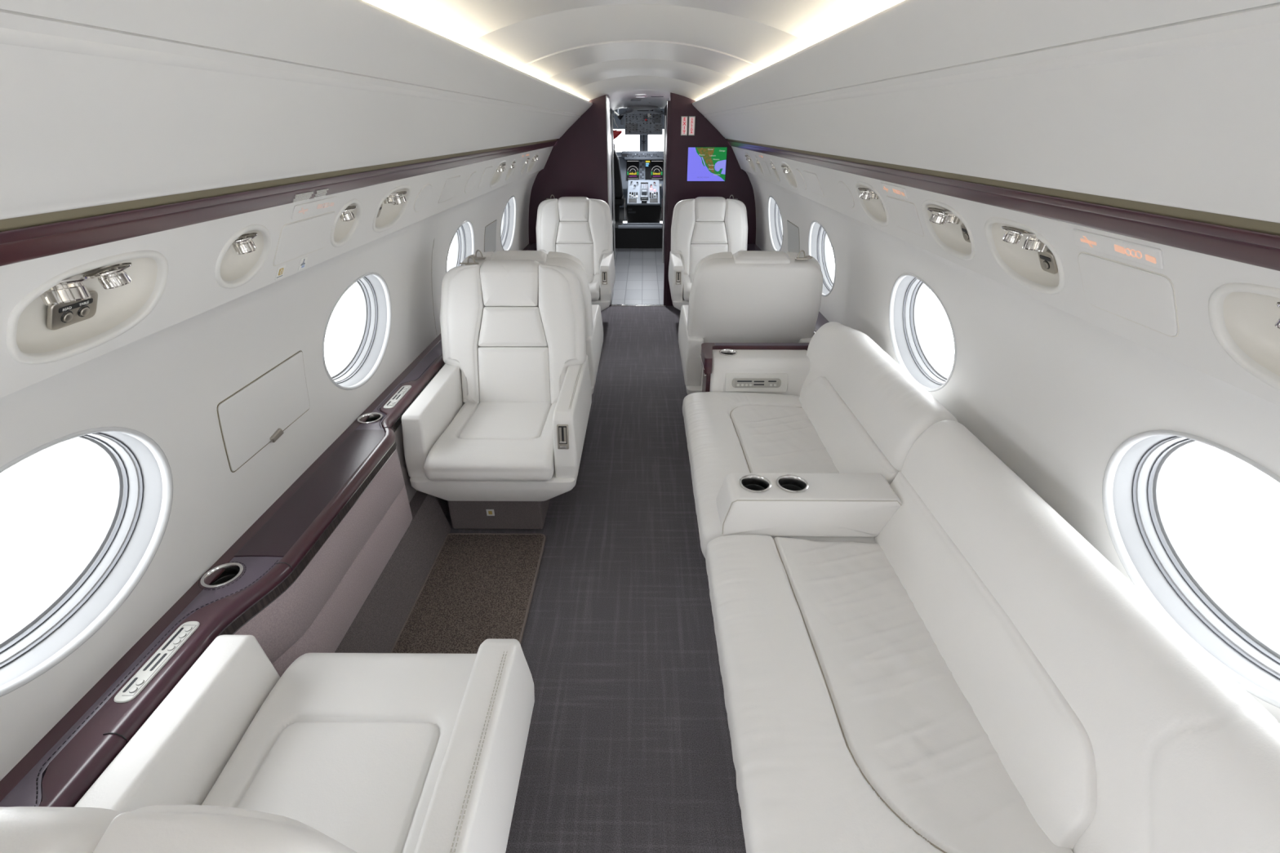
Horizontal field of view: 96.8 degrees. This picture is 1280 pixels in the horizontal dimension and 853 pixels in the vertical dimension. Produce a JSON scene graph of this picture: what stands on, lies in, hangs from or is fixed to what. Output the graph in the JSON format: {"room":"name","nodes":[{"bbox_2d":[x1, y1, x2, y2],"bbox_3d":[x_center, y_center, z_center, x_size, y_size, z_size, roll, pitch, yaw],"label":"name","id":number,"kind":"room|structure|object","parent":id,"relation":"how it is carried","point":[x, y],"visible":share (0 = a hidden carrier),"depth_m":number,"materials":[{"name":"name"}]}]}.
{"room":"aircraft cabin","nodes":[
{"label":"aircraft cabin","id":0,"kind":"room"},
{"bbox_2d":[0,169,541,781],"bbox_3d":[-0.997,-0.044,1.709,0.198,0.852,8.250,0,28,0],"label":"wall","id":1,"kind":"structure","parent":0,"point":[167,385],"depth_m":1.40,"materials":[{"name":"white plastic"}]},
{"bbox_2d":[0,426,173,697],"bbox_3d":[-1.124,0.232,1.036,0.217,0.421,0.584,0,28,0],"label":"window","id":2,"kind":"structure","parent":1,"relation":"in","point":[125,531],"depth_m":1.21,"materials":[{"name":"grey plastic"}]},
{"bbox_2d":[5,249,168,364],"bbox_3d":[-0.861,-0.192,0.895,0.104,0.143,0.291,0,28,0],"label":"light","id":3,"kind":"object","parent":1,"relation":"attached to","point":[80,309],"visible":0.98,"depth_m":0.90,"materials":[{"name":"white plastic"}]},
{"bbox_2d":[46,289,97,329],"bbox_3d":[-0.894,-0.184,0.897,0.029,0.046,0.084,0,28,0],"label":"switch","id":4,"kind":"object","parent":3,"relation":"attached to","point":[82,314],"depth_m":0.90,"materials":[{"name":"silver metal"}]},
{"bbox_2d":[214,223,271,288],"bbox_3d":[-0.859,-0.366,1.225,0.090,0.131,0.187,0,28,0],"label":"light","id":5,"kind":"object","parent":1,"relation":"attached to","point":[246,252],"visible":0.91,"depth_m":1.25,"materials":[{"name":"white plastic"}]},
{"bbox_2d":[217,350,310,472],"bbox_3d":[-1.068,-0.055,1.641,0.033,0.208,0.403,0,28,0],"label":"panel","id":6,"kind":"object","parent":1,"relation":"attached to","point":[258,414],"depth_m":1.61,"materials":[{"name":"white plastic"}]},
{"bbox_2d":[0,146,553,398],"bbox_3d":[-0.850,-0.497,1.469,0.104,0.188,8.250,0,28,0],"label":"overhead service panel","id":7,"kind":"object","parent":1,"relation":"attached to","point":[191,252],"depth_m":1.10,"materials":[{"name":"white plastic"}]},
{"bbox_2d":[275,264,285,279],"bbox_3d":[-0.890,-0.382,1.408,0.017,0.030,0.034,0,28,0],"label":"sticker","id":8,"kind":"object","parent":1,"relation":"attached to","point":[280,272],"visible":1,"depth_m":1.41,"materials":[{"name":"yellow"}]},
{"bbox_2d":[297,256,307,270],"bbox_3d":[-0.889,-0.431,1.500,0.017,0.030,0.034,0,28,0],"label":"sticker","id":9,"kind":"object","parent":1,"relation":"attached to","point":[303,261],"visible":1,"depth_m":1.50,"materials":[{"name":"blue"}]},
{"bbox_2d":[272,210,335,266],"bbox_3d":[-0.851,-0.483,1.450,0.054,0.097,0.258,0,28,0],"label":"panel","id":10,"kind":"object","parent":1,"relation":"attached to","point":[296,239],"visible":1,"depth_m":1.43,"materials":[{"name":"white plastic"}]},
{"bbox_2d":[291,195,337,218],"bbox_3d":[-0.811,-0.549,1.421,0.018,0.030,0.205,0,28,0],"label":"sign","id":11,"kind":"object","parent":1,"relation":"attached to","point":[312,207],"visible":1,"depth_m":1.41,"materials":[{"name":"white plastic"}]},
{"bbox_2d":[330,199,362,247],"bbox_3d":[-0.856,-0.588,1.644,0.090,0.131,0.172,0,28,0],"label":"light","id":12,"kind":"object","parent":1,"relation":"attached to","point":[347,220],"visible":0.79,"depth_m":1.68,"materials":[{"name":"white plastic"}]},
{"bbox_2d":[321,271,391,390],"bbox_3d":[-1.115,-0.365,2.166,0.217,0.421,0.584,0,28,0],"label":"window","id":13,"kind":"structure","parent":1,"relation":"in","point":[365,351],"depth_m":2.36,"materials":[{"name":"grey plastic"}]},
{"bbox_2d":[372,184,411,232],"bbox_3d":[-0.853,-0.745,1.943,0.099,0.143,0.280,0,28,0],"label":"light","id":14,"kind":"object","parent":1,"relation":"attached to","point":[393,206],"visible":0.9,"depth_m":1.98,"materials":[{"name":"white plastic"}]},
{"bbox_2d":[376,204,382,217],"bbox_3d":[-0.884,-0.725,1.913,0.029,0.046,0.052,0,28,0],"label":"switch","id":15,"kind":"object","parent":14,"relation":"attached to","point":[380,207],"depth_m":1.92,"materials":[{"name":"silver metal"}]},
{"bbox_2d":[413,183,431,212],"bbox_3d":[-0.844,-0.889,2.212,0.057,0.102,0.170,0,28,0],"label":"cover","id":16,"kind":"object","parent":1,"relation":"attached to","point":[424,195],"visible":1,"depth_m":2.20,"materials":[{"name":"white plastic"}]},
{"bbox_2d":[431,240,436,333],"bbox_3d":[-1.046,-0.705,2.907,0.083,0.500,0.007,7,29,13],"label":"trim","id":17,"kind":"structure","parent":1,"relation":"attached to","point":[433,240],"depth_m":2.91,"materials":[{"name":"grey plastic"}]},
{"bbox_2d":[438,175,460,203],"bbox_3d":[-0.841,-1.049,2.511,0.055,0.099,0.215,0,28,0],"label":"panel","id":18,"kind":"object","parent":1,"relation":"attached to","point":[451,184],"visible":1,"depth_m":2.50,"materials":[{"name":"white plastic"}]},
{"bbox_2d":[445,220,475,273],"bbox_3d":[-1.106,-0.991,3.353,0.217,0.421,0.584,0,28,0],"label":"window","id":19,"kind":"structure","parent":1,"relation":"in","point":[463,242],"depth_m":3.57,"materials":[{"name":"grey plastic"}]},
{"bbox_2d":[464,171,477,193],"bbox_3d":[-0.839,-1.213,2.826,0.057,0.102,0.180,0,28,0],"label":"cover","id":20,"kind":"object","parent":1,"relation":"attached to","point":[472,180],"visible":1,"depth_m":2.81,"materials":[{"name":"white plastic"}]},
{"bbox_2d":[477,165,493,188],"bbox_3d":[-0.835,-1.347,3.072,0.057,0.102,0.165,0,28,0],"label":"panel","id":21,"kind":"object","parent":1,"relation":"attached to","point":[487,171],"visible":1,"depth_m":3.06,"materials":[{"name":"white plastic"}]},
{"bbox_2d":[484,219,497,252],"bbox_3d":[-1.047,-1.316,3.990,0.037,0.217,0.337,0,28,0],"label":"panel","id":22,"kind":"object","parent":1,"relation":"attached to","point":[490,237],"depth_m":3.98,"materials":[{"name":"grey plastic"}]},
{"bbox_2d":[489,160,506,187],"bbox_3d":[-0.842,-1.486,3.345,0.099,0.143,0.265,0,28,0],"label":"light","id":23,"kind":"object","parent":1,"relation":"attached to","point":[500,169],"visible":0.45,"depth_m":3.39,"materials":[{"name":"white plastic"}]},
{"bbox_2d":[500,195,516,250],"bbox_3d":[-1.097,-1.606,4.515,0.217,0.421,0.584,0,28,0],"label":"window","id":24,"kind":"structure","parent":1,"relation":"in","point":[508,224],"depth_m":4.74,"materials":[{"name":"grey plastic"}]},
{"bbox_2d":[505,158,515,180],"bbox_3d":[-0.840,-1.652,3.658,0.090,0.131,0.142,0,28,0],"label":"air vent","id":25,"kind":"object","parent":1,"relation":"attached to","point":[512,166],"visible":0.61,"depth_m":3.66,"materials":[{"name":"white plastic"}]},
{"bbox_2d":[520,155,529,174],"bbox_3d":[-0.837,-1.885,4.100,0.090,0.131,0.142,0,28,0],"label":"air vent","id":26,"kind":"object","parent":1,"relation":"attached to","point":[526,162],"visible":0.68,"depth_m":4.09,"materials":[{"name":"white plastic"}]},
{"bbox_2d":[520,151,530,158],"bbox_3d":[-0.791,-1.873,3.925,0.017,0.028,0.320,0,28,0],"label":"sign","id":27,"kind":"object","parent":1,"relation":"attached to","point":[526,154],"visible":1,"depth_m":3.91,"materials":[{"name":"white plastic"}]},
{"bbox_2d":[526,151,538,173],"bbox_3d":[-0.834,-2.034,4.384,0.100,0.143,0.295,0,28,0],"label":"light","id":28,"kind":"object","parent":1,"relation":"attached to","point":[535,157],"visible":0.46,"depth_m":4.42,"materials":[{"name":"white plastic"}]},
{"bbox_2d":[445,248,746,852],"bbox_3d":[0.003,0.005,3.469,2.240,0.040,11.330,0,28,0],"label":"floor","id":29,"kind":"structure","parent":0,"point":[628,749],"depth_m":2.01,"materials":[{"name":"grey carpet"}]},
{"bbox_2d":[0,635,534,852],"bbox_3d":[-0.604,0.668,1.006,0.696,1.088,0.835,0,28,0],"label":"seat","id":30,"kind":"object","parent":29,"relation":"on","point":[337,753],"visible":1,"depth_m":1.11,"materials":[{"name":"white leather"}]},
{"bbox_2d":[201,653,476,852],"bbox_3d":[-0.603,0.729,1.176,0.500,0.119,0.591,0,28,0],"label":"seat cushion","id":31,"kind":"object","parent":30,"relation":"on","point":[350,748],"depth_m":1.19,"materials":[{"name":"white leather"}]},
{"bbox_2d":[0,243,537,807],"bbox_3d":[-0.973,-0.037,2.843,0.264,0.620,6.249,0,28,0],"label":"ledge","id":32,"kind":"object","parent":29,"relation":"on","point":[340,562],"visible":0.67,"depth_m":1.58,"materials":[{"name":"brown wood"}]},
{"bbox_2d":[390,533,546,653],"bbox_3d":[-0.636,0.735,2.030,0.443,0.013,1.107,0,28,0],"label":"floor mat","id":33,"kind":"object","parent":29,"relation":"on","point":[477,588],"visible":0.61,"depth_m":2.19,"materials":[{"name":"brown carpet"}]},
{"bbox_2d":[401,255,591,529],"bbox_3d":[-0.593,-0.130,2.528,0.696,1.079,0.856,0,28,0],"label":"seat","id":34,"kind":"object","parent":29,"relation":"on","point":[498,433],"visible":1,"depth_m":2.55,"materials":[{"name":"white leather"}]},
{"bbox_2d":[423,401,556,481],"bbox_3d":[-0.593,0.045,2.471,0.500,0.119,0.591,0,28,0],"label":"seat cushion","id":35,"kind":"object","parent":34,"relation":"on","point":[475,441],"depth_m":2.29,"materials":[{"name":"white leather"}]},
{"bbox_2d":[460,249,603,394],"bbox_3d":[-0.586,-0.553,3.329,0.696,1.079,0.855,0,28,0],"label":"seat","id":36,"kind":"object","parent":29,"relation":"on","point":[593,322],"visible":0.2,"depth_m":2.82,"materials":[{"name":"white leather"}]},
{"bbox_2d":[536,194,615,311],"bbox_3d":[-0.575,-1.359,4.853,0.696,1.079,0.855,0,28,0],"label":"seat","id":37,"kind":"object","parent":29,"relation":"on","point":[581,228],"visible":0.63,"depth_m":4.92,"materials":[{"name":"white leather"}]},
{"bbox_2d":[586,274,599,301],"bbox_3d":[-0.576,-1.184,4.796,0.500,0.119,0.591,0,28,0],"label":"seat cushion","id":38,"kind":"object","parent":37,"relation":"on","point":[593,280],"depth_m":4.60,"materials":[{"name":"white leather"}]},
{"bbox_2d":[668,195,747,310],"bbox_3d":[0.603,-1.355,4.846,0.696,1.079,0.855,0,28,0],"label":"seat","id":39,"kind":"object","parent":29,"relation":"on","point":[701,227],"visible":0.61,"depth_m":4.91,"materials":[{"name":"white leather"}]},
{"bbox_2d":[683,274,693,301],"bbox_3d":[0.602,-1.180,4.789,0.500,0.119,0.591,0,28,0],"label":"seat cushion","id":40,"kind":"object","parent":39,"relation":"on","point":[687,278],"depth_m":4.61,"materials":[{"name":"white leather"}]},
{"bbox_2d":[678,249,822,394],"bbox_3d":[0.592,-0.550,3.322,0.696,1.079,0.856,0,28,0],"label":"seat","id":41,"kind":"object","parent":29,"relation":"on","point":[742,296],"visible":0.7,"depth_m":2.85,"materials":[{"name":"white leather"}]},
{"bbox_2d":[700,342,810,395],"bbox_3d":[0.676,-0.087,2.916,0.746,0.640,0.237,0,28,0],"label":"base cabinet","id":42,"kind":"object","parent":29,"relation":"on","point":[778,368],"visible":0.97,"depth_m":2.73,"materials":[{"name":"white wood"}]},
{"bbox_2d":[746,244,829,335],"bbox_3d":[1.013,-0.814,4.317,0.176,0.616,2.888,0,28,0],"label":"ledge","id":43,"kind":"object","parent":29,"relation":"on","point":[821,320],"visible":0.02,"depth_m":3.35,"materials":[{"name":"brown wood"}]},
{"bbox_2d":[682,321,1279,852],"bbox_3d":[0.624,0.459,1.691,0.858,0.818,2.711,0,28,0],"label":"sofa","id":44,"kind":"object","parent":29,"relation":"on","point":[918,652],"visible":0.99,"depth_m":1.24,"materials":[{"name":"white leather"}]},
{"bbox_2d":[682,391,875,557],"bbox_3d":[0.498,0.153,2.306,0.596,0.184,1.088,0,28,0],"label":"seat cushion","id":45,"kind":"object","parent":44,"relation":"on","point":[727,433],"depth_m":2.28,"materials":[{"name":"white leather"}]},
{"bbox_2d":[705,534,1073,852],"bbox_3d":[0.494,0.676,1.317,0.587,0.184,1.143,0,28,0],"label":"seat cushion","id":46,"kind":"object","parent":44,"relation":"on","point":[857,723],"depth_m":1.24,"materials":[{"name":"white leather"}]},
{"bbox_2d":[609,107,615,251],"bbox_3d":[-0.392,-2.774,6.697,0.035,1.860,3.030,0,28,0],"label":"wall","id":47,"kind":"structure","parent":0,"point":[611,109],"depth_m":7.44,"materials":[{"name":"black plastic"}]},
{"bbox_2d":[611,113,615,259],"bbox_3d":[-0.342,-3.053,7.353,0.018,1.740,0.050,0,28,0],"label":"trim","id":48,"kind":"structure","parent":47,"relation":"attached to","point":[611,113],"depth_m":7.30,"materials":[{"name":"grey"}]},
{"bbox_2d":[363,0,904,110],"bbox_3d":[0.003,-1.617,2.652,1.320,0.197,11.400,0,28,0],"label":"ceiling","id":49,"kind":"structure","parent":0,"point":[588,50],"depth_m":1.74,"materials":[{"name":"white plastic"}]},
{"bbox_2d":[0,0,592,231],"bbox_3d":[-0.604,-0.741,1.338,0.333,0.302,8.250,0,28,0],"label":"panel","id":50,"kind":"object","parent":49,"relation":"attached to","point":[107,106],"visible":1,"depth_m":0.82,"materials":[{"name":"white plastic"}]},
{"bbox_2d":[634,95,646,97],"bbox_3d":[0.005,-3.189,5.497,0.124,0.010,0.124,0,28,0],"label":"recessed light","id":51,"kind":"object","parent":49,"relation":"in","point":[634,95],"visible":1,"depth_m":5.45,"materials":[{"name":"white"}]},
{"bbox_2d":[627,105,657,111],"bbox_3d":[0.040,-4.226,7.516,0.420,0.102,0.210,0,28,0],"label":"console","id":52,"kind":"object","parent":49,"relation":"attached to","point":[638,108],"visible":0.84,"depth_m":7.46,"materials":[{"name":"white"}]},
{"bbox_2d":[692,0,1279,235],"bbox_3d":[0.589,-0.737,1.331,0.333,0.302,8.250,0,28,0],"label":"panel","id":53,"kind":"object","parent":49,"relation":"attached to","point":[1167,108],"visible":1,"depth_m":0.79,"materials":[{"name":"white plastic"}]},
{"bbox_2d":[614,207,661,227],"bbox_3d":[0.050,-3.458,9.448,1.900,0.060,2.460,0,28,0],"label":"floor","id":54,"kind":"structure","parent":0,"point":[621,220],"depth_m":9.32,"materials":[{"name":"black"}]},
{"bbox_2d":[613,143,624,221],"bbox_3d":[-0.463,-3.812,8.876,0.420,1.100,0.550,0,28,0],"label":"seat","id":55,"kind":"object","parent":54,"relation":"on","point":[619,196],"visible":0.17,"depth_m":8.66,"materials":[{"name":"black fabric"}]},
{"bbox_2d":[622,179,662,222],"bbox_3d":[0.057,-3.546,8.944,0.630,0.567,0.770,0,28,0],"label":"pedestal","id":56,"kind":"object","parent":54,"relation":"on","point":[643,203],"visible":0.88,"depth_m":8.71,"materials":[{"name":"black"}]},
{"bbox_2d":[614,227,662,248],"bbox_3d":[-0.019,-2.782,8.393,0.760,0.290,0.040,0,28,0],"label":"wall","id":57,"kind":"structure","parent":0,"point":[624,237],"depth_m":8.38,"materials":[{"name":"black"}]},
{"bbox_2d":[617,222,662,228],"bbox_3d":[0.004,-2.954,8.361,0.645,0.053,0.175,0,28,0],"label":"trim","id":58,"kind":"structure","parent":57,"relation":"attached to","point":[625,225],"depth_m":8.33,"materials":[{"name":"grey metal"}]},
{"bbox_2d":[613,108,664,207],"bbox_3d":[0.058,-4.751,10.129,1.900,1.750,0.050,0,28,0],"label":"wall","id":59,"kind":"structure","parent":0,"point":[617,120],"depth_m":9.86,"materials":[{"name":"grey"}]},
{"bbox_2d":[640,134,648,151],"bbox_3d":[0.067,-4.980,9.931,0.148,0.460,0.086,0,28,0],"label":"post","id":60,"kind":"object","parent":59,"relation":"attached to","point":[643,138],"visible":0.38,"depth_m":9.94,"materials":[{"name":"grey metal"}]},
{"bbox_2d":[528,92,755,306],"bbox_3d":[0.020,-2.060,5.330,2.240,1.875,0.050,0,28,0],"label":"wall","id":61,"kind":"structure","parent":0,"point":[576,166],"depth_m":5.16,"materials":[{"name":"brown wood"}]},
{"bbox_2d":[0,140,556,266],"bbox_3d":[-0.791,-0.596,1.415,0.054,0.043,8.248,0,28,0],"label":"trim","id":62,"kind":"structure","parent":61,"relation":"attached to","point":[24,244],"depth_m":0.96,"materials":[{"name":"brown wood"}]},
{"bbox_2d":[292,191,313,202],"bbox_3d":[-0.785,-0.536,1.326,0.015,0.017,0.079,0,28,0],"label":"placard text","id":63,"kind":"object","parent":62,"relation":"attached to","point":[305,196],"visible":1,"depth_m":1.32,"materials":[{"name":"white plastic"}]},
{"bbox_2d":[313,188,328,198],"bbox_3d":[-0.785,-0.574,1.400,0.015,0.017,0.057,0,28,0],"label":"placard text","id":64,"kind":"object","parent":62,"relation":"attached to","point":[321,193],"visible":1,"depth_m":1.40,"materials":[{"name":"white plastic"}]},
{"bbox_2d":[605,95,613,306],"bbox_3d":[-0.290,-2.138,5.515,0.008,1.840,0.454,0,28,0],"label":"trim","id":65,"kind":"structure","parent":61,"relation":"attached to","point":[607,100],"depth_m":5.27,"materials":[{"name":"grey"}]},
{"bbox_2d":[611,304,666,306],"bbox_3d":[-0.016,-1.225,5.746,0.552,0.008,0.045,0,28,0],"label":"trim","id":66,"kind":"structure","parent":61,"relation":"attached to","point":[611,304],"depth_m":5.73,"materials":[{"name":"silver metal"}]},
{"bbox_2d":[617,88,666,92],"bbox_3d":[-0.022,-2.905,4.872,0.560,0.105,0.031,0,28,0],"label":"trim","id":67,"kind":"structure","parent":61,"relation":"attached to","point":[642,89],"depth_m":4.89,"materials":[{"name":"white plastic"}]},
{"bbox_2d":[663,92,671,306],"bbox_3d":[0.255,-2.053,5.331,0.034,1.860,0.061,0,28,0],"label":"trim","id":68,"kind":"structure","parent":61,"relation":"attached to","point":[669,104],"depth_m":5.27,"materials":[{"name":"brown wood"}]},
{"bbox_2d":[680,115,688,135],"bbox_3d":[0.389,-2.637,4.988,0.058,0.150,0.010,0,28,0],"label":"exit sign","id":69,"kind":"object","parent":61,"relation":"attached to","point":[684,119],"visible":1,"depth_m":4.98,"materials":[{"name":"grey plastic"}]},
{"bbox_2d":[688,115,695,135],"bbox_3d":[0.454,-2.637,4.988,0.058,0.150,0.010,0,28,0],"label":"exit sign","id":70,"kind":"object","parent":61,"relation":"attached to","point":[691,123],"visible":1,"depth_m":4.98,"materials":[{"name":"grey"}]},
{"bbox_2d":[686,146,727,182],"bbox_3d":[0.602,-2.365,5.131,0.357,0.289,0.012,0,28,0],"label":"wall monitor","id":71,"kind":"object","parent":61,"relation":"attached to","point":[704,163],"visible":1,"depth_m":5.13,"materials":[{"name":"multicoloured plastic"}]},
{"bbox_2d":[727,140,1279,271],"bbox_3d":[0.775,-0.591,1.405,0.054,0.043,8.248,0,28,0],"label":"trim","id":72,"kind":"structure","parent":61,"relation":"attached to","point":[1260,249],"depth_m":0.94,"materials":[{"name":"brown wood"}]},
{"bbox_2d":[662,104,666,262],"bbox_3d":[0.333,-2.772,6.693,0.035,1.860,3.030,0,28,0],"label":"wall","id":73,"kind":"structure","parent":0,"point":[665,107],"depth_m":7.31,"materials":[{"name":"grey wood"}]},
{"bbox_2d":[620,109,664,115],"bbox_3d":[0.041,-4.182,7.574,0.600,0.070,0.100,0,28,0],"label":"trim","id":74,"kind":"structure","parent":73,"relation":"attached to","point":[631,110],"depth_m":7.53,"materials":[{"name":"grey"}]},
{"bbox_2d":[662,115,666,262],"bbox_3d":[0.303,-2.949,7.177,0.018,1.720,0.050,0,28,0],"label":"trim","id":75,"kind":"structure","parent":73,"relation":"attached to","point":[664,115],"depth_m":7.12,"materials":[{"name":"grey metal"}]},
{"bbox_2d":[743,169,1279,723],"bbox_3d":[0.981,-0.038,1.697,0.198,0.852,8.250,0,28,0],"label":"wall","id":76,"kind":"structure","parent":0,"point":[1052,393],"depth_m":1.46,"materials":[{"name":"white plastic"}]},
{"bbox_2d":[744,151,756,173],"bbox_3d":[0.864,-2.043,4.400,0.100,0.143,0.275,0,28,0],"label":"light","id":77,"kind":"object","parent":76,"relation":"attached to","point":[748,157],"visible":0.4,"depth_m":4.44,"materials":[{"name":"white plastic"}]},
{"bbox_2d":[755,155,764,175],"bbox_3d":[0.862,-1.866,4.063,0.090,0.131,0.152,0,28,0],"label":"air vent","id":78,"kind":"object","parent":76,"relation":"attached to","point":[757,162],"visible":0.56,"depth_m":4.05,"materials":[{"name":"white plastic"}]},
{"bbox_2d":[769,159,780,182],"bbox_3d":[0.858,-1.609,3.577,0.090,0.131,0.142,0,28,0],"label":"air vent","id":79,"kind":"object","parent":76,"relation":"attached to","point":[772,165],"visible":0.62,"depth_m":3.58,"materials":[{"name":"white plastic"}]},
{"bbox_2d":[768,195,783,251],"bbox_3d":[1.125,-1.599,4.502,0.217,0.421,0.584,0,28,0],"label":"window","id":80,"kind":"structure","parent":76,"relation":"in","point":[775,226],"depth_m":4.72,"materials":[{"name":"grey plastic"}]},
{"bbox_2d":[780,161,798,190],"bbox_3d":[0.855,-1.422,3.224,0.100,0.143,0.275,0,28,0],"label":"light","id":81,"kind":"object","parent":76,"relation":"attached to","point":[788,172],"visible":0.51,"depth_m":3.28,"materials":[{"name":"white plastic"}]},
{"bbox_2d":[786,220,799,253],"bbox_3d":[1.067,-1.302,3.964,0.037,0.217,0.347,0,28,0],"label":"panel","id":82,"kind":"object","parent":76,"relation":"attached to","point":[793,244],"depth_m":3.95,"materials":[{"name":"grey plastic"}]},
{"bbox_2d":[795,168,806,190],"bbox_3d":[0.846,-1.299,2.989,0.058,0.102,0.155,0,28,0],"label":"cover","id":83,"kind":"object","parent":76,"relation":"attached to","point":[800,178],"visible":1,"depth_m":2.98,"materials":[{"name":"white plastic"}]},
{"bbox_2d":[803,169,824,196],"bbox_3d":[0.843,-1.183,2.762,0.057,0.101,0.245,0,28,0],"label":"panel","id":84,"kind":"object","parent":76,"relation":"attached to","point":[811,178],"visible":1,"depth_m":2.75,"materials":[{"name":"white plastic"}]},
{"bbox_2d":[808,220,835,296],"bbox_3d":[1.116,-0.984,3.339,0.217,0.421,0.584,0,28,0],"label":"window","id":85,"kind":"structure","parent":76,"relation":"in","point":[820,244],"depth_m":3.55,"materials":[{"name":"grey plastic"}]},
{"bbox_2d":[837,181,854,208],"bbox_3d":[0.841,-0.947,2.321,0.058,0.102,0.175,0,28,0],"label":"cover","id":86,"kind":"object","parent":76,"relation":"attached to","point":[844,191],"visible":1,"depth_m":2.31,"materials":[{"name":"white plastic"}]},
{"bbox_2d":[855,181,888,226],"bbox_3d":[0.846,-0.805,2.057,0.100,0.143,0.275,0,28,0],"label":"light","id":87,"kind":"object","parent":76,"relation":"attached to","point":[871,202],"visible":0.74,"depth_m":2.10,"materials":[{"name":"white plastic"}]},
{"bbox_2d":[880,182,907,199],"bbox_3d":[0.798,-0.744,1.791,0.018,0.030,0.197,0,28,0],"label":"sign","id":88,"kind":"object","parent":76,"relation":"attached to","point":[900,192],"visible":1,"depth_m":1.78,"materials":[{"name":"white plastic"}]},
{"bbox_2d":[885,195,924,236],"bbox_3d":[0.838,-0.670,1.803,0.055,0.097,0.230,0,28,0],"label":"panel","id":89,"kind":"object","parent":76,"relation":"attached to","point":[904,215],"visible":1,"depth_m":1.79,"materials":[{"name":"white plastic"}]},
{"bbox_2d":[888,272,956,391],"bbox_3d":[1.107,-0.358,2.153,0.217,0.421,0.584,0,28,0],"label":"window","id":90,"kind":"structure","parent":76,"relation":"in","point":[913,349],"depth_m":2.35,"materials":[{"name":"grey plastic"}]},
{"bbox_2d":[921,199,975,260],"bbox_3d":[0.842,-0.534,1.544,0.100,0.143,0.270,0,28,0],"label":"light","id":91,"kind":"object","parent":76,"relation":"attached to","point":[946,226],"visible":0.9,"depth_m":1.57,"materials":[{"name":"white plastic"}]},
{"bbox_2d":[960,223,970,242],"bbox_3d":[0.873,-0.514,1.513,0.029,0.046,0.052,0,28,0],"label":"air vent","id":92,"kind":"object","parent":91,"relation":"attached to","point":[966,239],"depth_m":1.52,"materials":[{"name":"grey metal"}]},
{"bbox_2d":[731,146,1279,406],"bbox_3d":[0.834,-0.491,1.459,0.104,0.188,8.250,0,28,0],"label":"overhead service panel","id":93,"kind":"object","parent":76,"relation":"attached to","point":[1194,276],"depth_m":1.07,"materials":[{"name":"white plastic"}]},
{"bbox_2d":[984,217,1064,294],"bbox_3d":[0.837,-0.374,1.240,0.100,0.143,0.274,0,28,0],"label":"light","id":94,"kind":"object","parent":76,"relation":"attached to","point":[1023,253],"visible":0.98,"depth_m":1.26,"materials":[{"name":"white plastic"}]},
{"bbox_2d":[1037,250,1057,274],"bbox_3d":[0.872,-0.353,1.216,0.029,0.046,0.052,0,28,0],"label":"air vent","id":95,"kind":"object","parent":94,"relation":"attached to","point":[1048,265],"depth_m":1.21,"materials":[{"name":"grey metal"}]},
{"bbox_2d":[1072,228,1164,269],"bbox_3d":[0.792,-0.299,0.949,0.018,0.030,0.199,0,28,0],"label":"sign","id":96,"kind":"object","parent":76,"relation":"attached to","point":[1151,256],"visible":1,"depth_m":0.93,"materials":[{"name":"white plastic"}]},
{"bbox_2d":[1078,251,1179,337],"bbox_3d":[0.833,-0.232,0.977,0.057,0.101,0.217,0,28,0],"label":"panel","id":97,"kind":"object","parent":76,"relation":"attached to","point":[1146,299],"visible":1,"depth_m":0.96,"materials":[{"name":"white plastic"}]},
{"bbox_2d":[1102,430,1279,708],"bbox_3d":[1.099,0.239,1.023,0.217,0.421,0.584,0,28,0],"label":"window","id":98,"kind":"structure","parent":76,"relation":"in","point":[1150,535],"depth_m":1.20,"materials":[{"name":"grey plastic"}]},
{"bbox_2d":[1208,282,1279,391],"bbox_3d":[0.833,-0.084,0.691,0.100,0.143,0.309,0,28,0],"label":"light","id":99,"kind":"object","parent":76,"relation":"attached to","point":[1244,318],"visible":1,"depth_m":0.79,"materials":[{"name":"white plastic"}]},
{"bbox_3d":[0.050,-4.920,8.699,1.900,0.035,2.420,0,28,0],"label":"ceiling","id":100,"kind":"structure","parent":0,"visible":0},
{"bbox_2d":[613,110,622,139],"bbox_3d":[-0.329,-4.235,7.908,0.148,0.449,0.076,0,28,0],"label":"hanging cover","id":101,"kind":"object","parent":100,"relation":"hanging from","point":[616,133],"visible":0.82,"depth_m":7.95,"materials":[{"name":"red fabric"}]},
{"bbox_2d":[613,108,623,124],"bbox_3d":[-0.290,-4.286,7.804,0.131,0.250,0.079,0,28,0],"label":"lamp","id":102,"kind":"object","parent":100,"relation":"attached to","point":[620,117],"visible":0.93,"depth_m":7.80,"materials":[{"name":"white"}]},
{"bbox_2d":[624,106,662,134],"bbox_3d":[0.053,-4.404,8.172,0.544,0.376,0.173,0,28,0],"label":"console","id":103,"kind":"object","parent":100,"relation":"attached to","point":[636,122],"visible":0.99,"depth_m":8.15,"materials":[{"name":"grey"}]},
{"bbox_3d":[-0.925,-4.191,9.069,0.050,1.750,2.460,0,28,0],"label":"wall","id":104,"kind":"structure","parent":0,"visible":0},
{"bbox_2d":[617,151,663,188],"bbox_3d":[0.050,-4.102,9.109,1.840,0.555,0.220,0,28,0],"label":"panel","id":105,"kind":"object","parent":104,"relation":"attached to","point":[634,165],"visible":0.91,"depth_m":9.11,"materials":[{"name":"grey"}]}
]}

